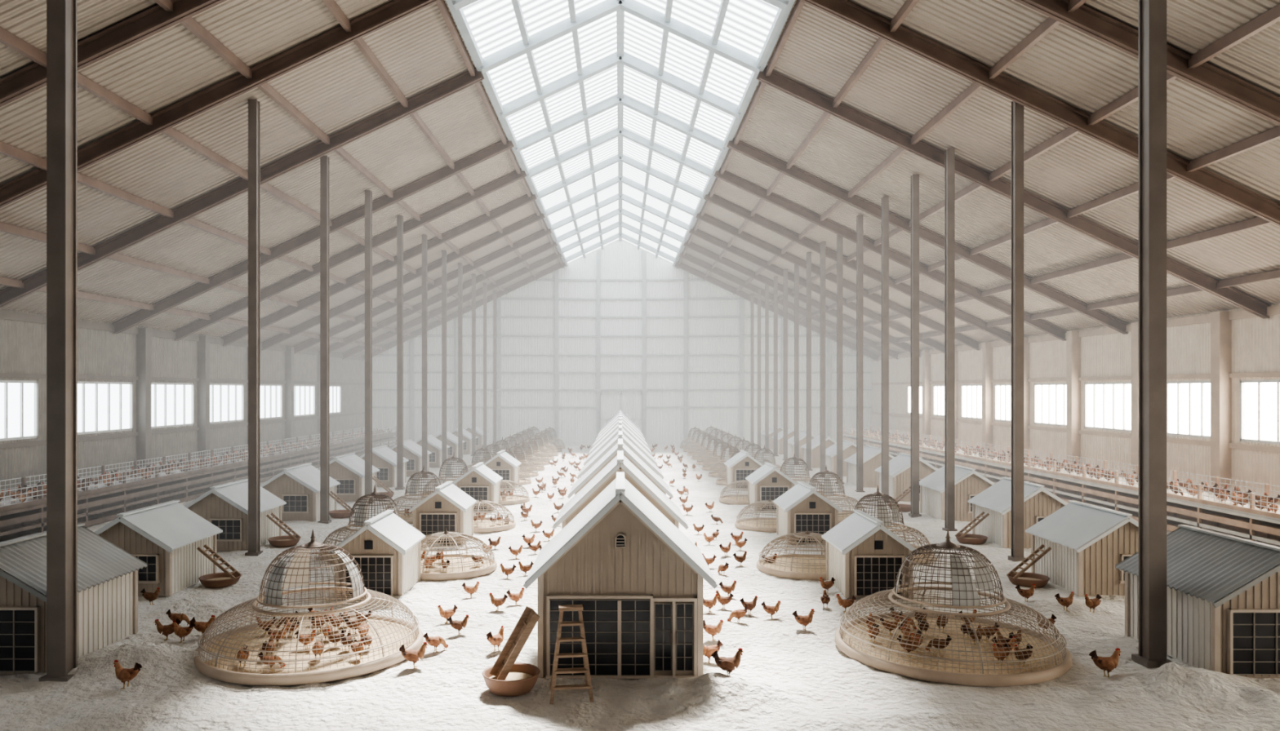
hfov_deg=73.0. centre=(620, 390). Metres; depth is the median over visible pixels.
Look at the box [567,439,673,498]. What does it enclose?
chicken coop
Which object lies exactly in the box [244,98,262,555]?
support post
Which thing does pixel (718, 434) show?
cage
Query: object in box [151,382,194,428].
window
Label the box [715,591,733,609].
hen
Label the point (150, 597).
hen
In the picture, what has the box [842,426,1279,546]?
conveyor
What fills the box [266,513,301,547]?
bowl
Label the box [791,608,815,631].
hen
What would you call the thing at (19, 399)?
window
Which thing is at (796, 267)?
support post
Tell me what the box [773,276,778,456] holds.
support post
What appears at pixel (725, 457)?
cage
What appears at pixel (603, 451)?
chicken coop
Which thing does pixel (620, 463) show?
chicken coop
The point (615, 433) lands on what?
chicken coop
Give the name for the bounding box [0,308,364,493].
wall
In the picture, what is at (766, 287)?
support post
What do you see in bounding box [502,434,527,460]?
cage
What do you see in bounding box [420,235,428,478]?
support post
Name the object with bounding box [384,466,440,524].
cage
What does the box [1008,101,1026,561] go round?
support post
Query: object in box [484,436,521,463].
cage
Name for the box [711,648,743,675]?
hen
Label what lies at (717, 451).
cage
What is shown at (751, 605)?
hen
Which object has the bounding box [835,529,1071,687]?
cage
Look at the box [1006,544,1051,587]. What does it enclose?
bowl
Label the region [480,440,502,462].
cage
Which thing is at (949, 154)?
support post
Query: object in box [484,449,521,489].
chicken coop
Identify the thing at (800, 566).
pen
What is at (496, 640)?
hen
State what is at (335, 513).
bowl
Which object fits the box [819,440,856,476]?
chicken coop
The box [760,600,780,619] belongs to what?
hen
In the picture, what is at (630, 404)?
door
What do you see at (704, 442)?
cage
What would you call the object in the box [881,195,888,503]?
support post
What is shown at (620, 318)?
wall
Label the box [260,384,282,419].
window
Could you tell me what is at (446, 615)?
hen
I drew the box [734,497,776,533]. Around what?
pen
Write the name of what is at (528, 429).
cage
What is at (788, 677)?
floor
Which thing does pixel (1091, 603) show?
hen
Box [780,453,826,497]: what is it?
cage
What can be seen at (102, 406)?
window
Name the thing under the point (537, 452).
cage
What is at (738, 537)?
hen
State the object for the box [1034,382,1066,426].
window
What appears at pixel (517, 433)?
cage
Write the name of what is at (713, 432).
cage
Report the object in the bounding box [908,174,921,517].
support post
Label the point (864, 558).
chicken coop
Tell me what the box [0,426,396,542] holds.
railing
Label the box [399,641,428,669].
hen
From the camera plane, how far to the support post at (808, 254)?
33.22 m
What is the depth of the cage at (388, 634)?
9.86 m
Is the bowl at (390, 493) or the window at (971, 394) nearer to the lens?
the bowl at (390, 493)
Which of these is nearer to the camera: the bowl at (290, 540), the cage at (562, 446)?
the bowl at (290, 540)
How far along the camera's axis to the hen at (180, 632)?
10.67 m
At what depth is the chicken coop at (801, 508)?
17.34 m
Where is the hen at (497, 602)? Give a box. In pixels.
[488,592,507,611]
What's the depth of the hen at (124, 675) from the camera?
8.97 m
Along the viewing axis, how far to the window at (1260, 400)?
19.70 m
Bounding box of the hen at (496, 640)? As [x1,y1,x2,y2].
[486,626,503,651]
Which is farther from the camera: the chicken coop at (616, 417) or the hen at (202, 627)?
the chicken coop at (616, 417)
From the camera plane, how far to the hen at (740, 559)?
15.18 m
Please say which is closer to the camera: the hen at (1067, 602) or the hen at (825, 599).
the hen at (1067, 602)
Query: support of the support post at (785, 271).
on the floor
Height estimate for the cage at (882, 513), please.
1.325 m
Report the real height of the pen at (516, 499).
0.693 m
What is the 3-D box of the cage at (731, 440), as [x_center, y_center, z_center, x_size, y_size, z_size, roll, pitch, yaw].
[4.970,2.481,37.350,1.622,1.238,1.622,0,0,20]
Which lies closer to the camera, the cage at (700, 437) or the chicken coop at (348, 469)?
the chicken coop at (348, 469)
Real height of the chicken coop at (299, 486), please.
1.244 m
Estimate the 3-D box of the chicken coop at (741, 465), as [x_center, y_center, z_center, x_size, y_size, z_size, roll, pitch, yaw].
[3.950,2.528,27.569,1.159,1.144,1.322,0,0,0]
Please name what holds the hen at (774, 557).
on the floor
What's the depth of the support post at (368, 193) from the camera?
23.62 m
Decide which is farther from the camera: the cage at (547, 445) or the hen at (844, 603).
the cage at (547, 445)
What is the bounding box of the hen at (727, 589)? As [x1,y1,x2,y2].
[718,581,737,596]
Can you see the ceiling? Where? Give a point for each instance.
(336, 91)
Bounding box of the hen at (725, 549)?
[719,542,732,556]
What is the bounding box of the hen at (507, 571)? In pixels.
[498,564,515,579]
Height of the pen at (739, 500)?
0.693 m
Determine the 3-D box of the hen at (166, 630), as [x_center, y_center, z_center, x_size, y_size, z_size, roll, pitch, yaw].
[-5.624,2.970,10.738,0.311,0.279,0.144,0,0,-20]
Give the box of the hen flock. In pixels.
[0,429,1279,671]
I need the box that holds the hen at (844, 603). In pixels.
[835,594,856,613]
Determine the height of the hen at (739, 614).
0.241 m
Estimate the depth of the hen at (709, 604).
11.96 m
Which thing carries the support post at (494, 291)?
on the floor
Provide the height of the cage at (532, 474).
1.238 m
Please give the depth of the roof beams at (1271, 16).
18.54 m
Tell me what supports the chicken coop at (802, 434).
on the floor
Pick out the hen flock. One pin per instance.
(722, 568)
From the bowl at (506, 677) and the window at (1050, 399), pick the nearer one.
the bowl at (506, 677)
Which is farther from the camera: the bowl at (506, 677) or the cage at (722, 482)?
the cage at (722, 482)
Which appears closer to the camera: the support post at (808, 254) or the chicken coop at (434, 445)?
the support post at (808, 254)
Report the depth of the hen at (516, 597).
12.46 m
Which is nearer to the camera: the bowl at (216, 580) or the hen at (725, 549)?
the bowl at (216, 580)
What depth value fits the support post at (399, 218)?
27.02 m
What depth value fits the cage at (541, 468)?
33.41 m
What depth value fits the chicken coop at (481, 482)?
22.19 m
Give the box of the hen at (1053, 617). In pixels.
[1036,614,1057,634]
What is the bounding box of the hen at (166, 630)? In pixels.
[154,618,181,640]
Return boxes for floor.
[0,443,1279,730]
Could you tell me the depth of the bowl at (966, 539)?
17.39 m
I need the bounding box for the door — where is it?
[600,393,641,431]
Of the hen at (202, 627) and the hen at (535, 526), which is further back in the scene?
the hen at (535, 526)
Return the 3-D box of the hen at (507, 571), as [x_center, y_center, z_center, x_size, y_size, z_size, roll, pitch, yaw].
[-1.853,2.976,14.225,0.283,0.254,0.131,0,0,0]
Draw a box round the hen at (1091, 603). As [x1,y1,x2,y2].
[1084,594,1102,613]
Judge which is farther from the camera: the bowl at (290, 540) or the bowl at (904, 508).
the bowl at (904, 508)
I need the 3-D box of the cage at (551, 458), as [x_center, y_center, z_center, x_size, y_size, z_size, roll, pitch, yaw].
[-3.750,2.481,38.600,1.622,1.238,1.622,0,0,25]
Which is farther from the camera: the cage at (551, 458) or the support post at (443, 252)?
the cage at (551, 458)
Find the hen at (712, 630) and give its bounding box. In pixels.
[702,619,724,641]
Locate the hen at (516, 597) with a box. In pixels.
[506,587,524,604]
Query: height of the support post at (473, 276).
8.597 m
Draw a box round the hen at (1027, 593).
[1015,584,1035,602]
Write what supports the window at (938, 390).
in the wall at (1224, 348)
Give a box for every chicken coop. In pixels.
[0,524,146,675]
[93,500,222,596]
[183,478,286,551]
[260,463,340,521]
[317,453,379,502]
[328,510,425,598]
[359,445,408,487]
[390,439,431,476]
[408,481,476,545]
[414,435,449,467]
[434,431,465,460]
[450,428,477,454]
[452,462,502,511]
[464,425,488,449]
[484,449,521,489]
[523,471,717,679]
[551,450,688,529]
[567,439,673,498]
[576,431,664,479]
[582,425,657,466]
[591,417,648,448]
[595,414,645,441]
[597,413,643,436]
[599,410,641,432]
[724,449,763,489]
[745,462,796,511]
[760,424,783,449]
[771,427,794,454]
[773,481,842,545]
[787,431,816,460]
[800,435,835,467]
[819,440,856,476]
[821,510,919,598]
[844,445,894,487]
[874,453,937,502]
[919,464,995,521]
[967,477,1067,548]
[1025,500,1138,596]
[1115,524,1279,678]
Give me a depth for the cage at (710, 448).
35.88 m
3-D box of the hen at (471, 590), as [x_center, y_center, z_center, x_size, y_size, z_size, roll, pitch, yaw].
[-2.250,3.010,13.040,0.283,0.254,0.131,0,0,0]
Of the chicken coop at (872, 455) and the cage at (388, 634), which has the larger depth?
the chicken coop at (872, 455)
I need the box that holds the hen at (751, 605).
[739,595,757,615]
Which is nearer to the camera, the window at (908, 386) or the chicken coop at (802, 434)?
the chicken coop at (802, 434)
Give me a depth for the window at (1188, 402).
22.13 m
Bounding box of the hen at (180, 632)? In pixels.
[171,620,195,643]
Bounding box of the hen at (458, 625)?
[447,614,470,635]
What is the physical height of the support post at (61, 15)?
9.020 m
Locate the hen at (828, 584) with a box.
[818,577,835,593]
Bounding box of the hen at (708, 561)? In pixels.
[702,554,716,566]
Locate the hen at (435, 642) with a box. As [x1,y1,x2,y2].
[422,632,448,652]
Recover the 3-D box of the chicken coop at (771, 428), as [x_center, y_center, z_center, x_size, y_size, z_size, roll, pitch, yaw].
[8.280,2.478,45.719,1.576,1.244,1.662,0,0,0]
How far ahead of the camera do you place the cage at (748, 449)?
32.22 m
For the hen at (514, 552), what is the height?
0.254 m
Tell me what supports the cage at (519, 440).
on the floor
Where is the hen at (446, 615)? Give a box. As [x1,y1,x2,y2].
[437,604,457,624]
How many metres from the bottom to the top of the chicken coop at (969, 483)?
1.244 m
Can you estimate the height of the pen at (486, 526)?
0.693 m
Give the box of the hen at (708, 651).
[702,640,723,663]
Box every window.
[0,380,38,441]
[77,381,133,435]
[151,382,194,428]
[209,383,244,424]
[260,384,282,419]
[293,385,315,417]
[329,385,341,413]
[907,385,922,415]
[933,385,944,417]
[960,384,982,420]
[994,383,1011,422]
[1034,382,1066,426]
[1084,382,1131,432]
[1166,381,1210,439]
[1240,379,1279,444]
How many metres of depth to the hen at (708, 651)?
9.82 m
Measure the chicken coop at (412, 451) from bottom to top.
1.244 m
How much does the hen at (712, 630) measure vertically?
0.266 m
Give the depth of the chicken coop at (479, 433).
45.00 m
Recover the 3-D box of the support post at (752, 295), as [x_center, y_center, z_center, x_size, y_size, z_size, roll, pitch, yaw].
[7.250,-1.076,47.600,0.240,8.432,0.240,0,0,0]
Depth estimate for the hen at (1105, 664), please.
9.17 m
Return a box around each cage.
[194,529,423,686]
[318,486,429,564]
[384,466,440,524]
[422,453,468,497]
[460,444,493,475]
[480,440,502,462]
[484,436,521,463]
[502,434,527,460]
[505,431,534,455]
[505,449,531,485]
[506,443,538,478]
[514,430,530,445]
[514,439,544,471]
[519,437,549,465]
[521,424,546,440]
[521,426,536,440]
[527,433,554,460]
[533,430,558,456]
[539,426,564,448]
[539,428,562,452]
[680,426,702,448]
[683,426,706,452]
[686,429,715,456]
[691,433,722,460]
[696,435,724,466]
[702,439,732,471]
[704,425,716,438]
[707,426,727,441]
[707,442,738,478]
[713,428,734,445]
[714,431,736,455]
[715,448,748,485]
[717,435,753,460]
[724,437,755,465]
[744,441,772,463]
[754,444,786,474]
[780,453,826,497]
[808,466,865,524]
[823,484,934,564]
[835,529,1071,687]
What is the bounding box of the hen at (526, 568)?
[517,561,533,576]
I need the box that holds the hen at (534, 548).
[527,540,541,555]
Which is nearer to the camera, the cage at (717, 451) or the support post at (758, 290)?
the cage at (717, 451)
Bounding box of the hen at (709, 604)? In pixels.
[702,594,718,613]
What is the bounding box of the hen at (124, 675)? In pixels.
[112,659,142,689]
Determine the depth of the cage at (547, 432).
43.47 m
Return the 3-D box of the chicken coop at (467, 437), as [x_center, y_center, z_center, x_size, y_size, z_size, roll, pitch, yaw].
[-7.880,2.478,42.219,1.576,1.244,1.662,0,0,0]
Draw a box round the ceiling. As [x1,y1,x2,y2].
[0,0,1279,355]
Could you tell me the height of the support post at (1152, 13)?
8.996 m
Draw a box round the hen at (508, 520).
[503,514,510,524]
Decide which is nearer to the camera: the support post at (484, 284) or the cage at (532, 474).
the cage at (532, 474)
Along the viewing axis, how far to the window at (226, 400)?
32.07 m
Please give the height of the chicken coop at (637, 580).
2.054 m
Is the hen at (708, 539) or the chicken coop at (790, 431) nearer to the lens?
the hen at (708, 539)
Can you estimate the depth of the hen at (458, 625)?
10.85 m
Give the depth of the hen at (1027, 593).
12.42 m
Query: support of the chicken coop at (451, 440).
on the floor
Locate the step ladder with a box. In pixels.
[549,604,593,704]
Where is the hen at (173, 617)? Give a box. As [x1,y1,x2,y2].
[165,609,190,626]
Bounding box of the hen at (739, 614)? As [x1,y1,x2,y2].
[727,604,749,623]
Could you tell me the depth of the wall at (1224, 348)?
25.54 m
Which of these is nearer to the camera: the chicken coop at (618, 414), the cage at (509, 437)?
the cage at (509, 437)
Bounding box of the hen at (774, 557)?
[761,554,777,563]
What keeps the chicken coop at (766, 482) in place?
on the floor
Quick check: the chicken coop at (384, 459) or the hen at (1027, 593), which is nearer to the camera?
the hen at (1027, 593)
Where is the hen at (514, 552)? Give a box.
[508,545,522,559]
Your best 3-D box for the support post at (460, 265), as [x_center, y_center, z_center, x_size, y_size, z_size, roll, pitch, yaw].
[-6.900,-1.159,37.300,0.240,8.597,0.240,0,0,0]
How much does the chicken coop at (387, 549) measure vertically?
1.144 m
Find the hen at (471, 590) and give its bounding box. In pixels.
[462,582,479,597]
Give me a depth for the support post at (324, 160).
20.12 m
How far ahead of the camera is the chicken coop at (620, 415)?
34.80 m
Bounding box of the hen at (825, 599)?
[820,590,830,608]
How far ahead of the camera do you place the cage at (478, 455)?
29.67 m
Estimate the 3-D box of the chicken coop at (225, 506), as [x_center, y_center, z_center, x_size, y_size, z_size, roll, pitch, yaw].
[-7.780,2.478,17.319,1.576,1.244,1.662,0,0,0]
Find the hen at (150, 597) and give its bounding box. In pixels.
[140,587,160,604]
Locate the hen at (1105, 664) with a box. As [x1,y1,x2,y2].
[1088,648,1121,677]
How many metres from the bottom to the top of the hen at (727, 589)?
0.254 m
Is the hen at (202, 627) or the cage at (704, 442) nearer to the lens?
the hen at (202, 627)
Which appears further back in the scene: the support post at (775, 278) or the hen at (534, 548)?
the support post at (775, 278)
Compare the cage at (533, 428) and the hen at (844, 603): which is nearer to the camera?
the hen at (844, 603)
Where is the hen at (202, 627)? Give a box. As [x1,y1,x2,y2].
[189,615,216,638]
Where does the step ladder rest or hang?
on the floor
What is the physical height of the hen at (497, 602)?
0.254 m
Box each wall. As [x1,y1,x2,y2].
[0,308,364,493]
[372,240,871,444]
[871,303,1279,497]
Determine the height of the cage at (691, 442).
1.238 m
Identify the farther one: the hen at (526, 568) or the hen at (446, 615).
the hen at (526, 568)
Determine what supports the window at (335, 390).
in the wall at (141, 357)
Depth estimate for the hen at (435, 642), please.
10.13 m
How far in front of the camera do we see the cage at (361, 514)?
15.94 m
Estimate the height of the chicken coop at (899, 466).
1.244 m
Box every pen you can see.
[421,527,497,581]
[473,497,515,533]
[498,480,529,505]
[719,480,750,505]
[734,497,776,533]
[756,529,826,581]
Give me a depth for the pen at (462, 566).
14.58 m
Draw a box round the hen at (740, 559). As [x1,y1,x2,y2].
[733,551,746,566]
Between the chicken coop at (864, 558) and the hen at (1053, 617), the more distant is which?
the chicken coop at (864, 558)
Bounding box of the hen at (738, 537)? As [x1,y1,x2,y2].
[730,532,743,541]
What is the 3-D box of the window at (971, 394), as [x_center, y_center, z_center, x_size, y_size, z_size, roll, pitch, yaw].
[14.570,0.485,35.600,0.080,1.430,2.600,0,0,0]
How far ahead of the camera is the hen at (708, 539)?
17.25 m
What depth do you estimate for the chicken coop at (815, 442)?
34.50 m
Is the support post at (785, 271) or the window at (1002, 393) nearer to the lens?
the window at (1002, 393)
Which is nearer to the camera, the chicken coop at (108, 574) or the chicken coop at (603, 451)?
the chicken coop at (108, 574)
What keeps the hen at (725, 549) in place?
on the floor
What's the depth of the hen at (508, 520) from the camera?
19.62 m
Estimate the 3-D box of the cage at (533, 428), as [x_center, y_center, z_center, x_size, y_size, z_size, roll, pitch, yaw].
[-4.750,2.481,47.350,1.622,1.238,1.622,0,0,25]
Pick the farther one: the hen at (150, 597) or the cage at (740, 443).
the cage at (740, 443)
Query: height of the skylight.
1.681 m
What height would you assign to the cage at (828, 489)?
1.296 m
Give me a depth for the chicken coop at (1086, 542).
13.12 m
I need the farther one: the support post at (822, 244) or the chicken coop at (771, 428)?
the chicken coop at (771, 428)
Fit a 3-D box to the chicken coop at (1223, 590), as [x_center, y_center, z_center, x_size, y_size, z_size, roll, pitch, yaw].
[7.150,2.408,10.094,1.725,1.384,1.852,0,0,0]
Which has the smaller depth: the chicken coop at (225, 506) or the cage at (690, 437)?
the chicken coop at (225, 506)
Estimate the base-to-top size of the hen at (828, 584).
0.254 m
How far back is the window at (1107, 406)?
25.86 m
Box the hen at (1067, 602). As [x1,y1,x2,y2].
[1054,591,1075,611]
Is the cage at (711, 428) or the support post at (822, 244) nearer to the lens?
the support post at (822, 244)
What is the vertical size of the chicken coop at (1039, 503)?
1.244 m
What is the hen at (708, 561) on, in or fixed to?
on the floor
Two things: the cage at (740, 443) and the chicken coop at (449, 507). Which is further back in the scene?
the cage at (740, 443)
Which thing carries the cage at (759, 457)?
on the floor
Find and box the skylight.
[445,0,795,266]
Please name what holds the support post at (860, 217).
on the floor
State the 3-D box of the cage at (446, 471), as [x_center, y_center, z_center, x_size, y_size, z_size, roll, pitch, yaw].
[-4.850,2.452,25.200,1.832,1.296,1.832,0,0,21]
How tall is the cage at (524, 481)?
1.238 m
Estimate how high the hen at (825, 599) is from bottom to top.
0.254 m
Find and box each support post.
[39,0,77,681]
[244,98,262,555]
[317,155,331,524]
[364,190,373,503]
[395,215,404,490]
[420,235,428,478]
[440,250,446,469]
[457,263,462,462]
[471,274,475,456]
[483,283,486,448]
[492,290,496,447]
[750,293,755,446]
[756,288,760,448]
[764,284,768,452]
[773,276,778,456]
[782,269,787,461]
[793,264,799,465]
[805,252,812,471]
[819,242,825,476]
[835,234,844,484]
[854,214,865,492]
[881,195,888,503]
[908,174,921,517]
[942,148,957,531]
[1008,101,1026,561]
[1131,0,1172,668]
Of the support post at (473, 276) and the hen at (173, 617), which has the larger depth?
the support post at (473, 276)
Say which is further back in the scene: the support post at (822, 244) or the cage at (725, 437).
the cage at (725, 437)
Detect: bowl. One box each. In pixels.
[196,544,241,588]
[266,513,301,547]
[329,491,354,518]
[372,475,394,497]
[481,606,540,697]
[888,486,910,512]
[955,511,989,545]
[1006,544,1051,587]
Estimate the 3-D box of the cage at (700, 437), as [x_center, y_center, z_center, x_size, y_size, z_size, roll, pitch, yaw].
[3.970,2.481,41.100,1.622,1.238,1.622,0,0,-25]
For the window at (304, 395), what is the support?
in the wall at (141, 357)
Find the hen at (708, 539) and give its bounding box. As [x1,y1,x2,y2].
[702,533,715,545]
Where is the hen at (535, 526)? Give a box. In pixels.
[530,520,542,531]
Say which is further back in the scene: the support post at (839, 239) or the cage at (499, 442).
the cage at (499, 442)
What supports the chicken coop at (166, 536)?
on the floor

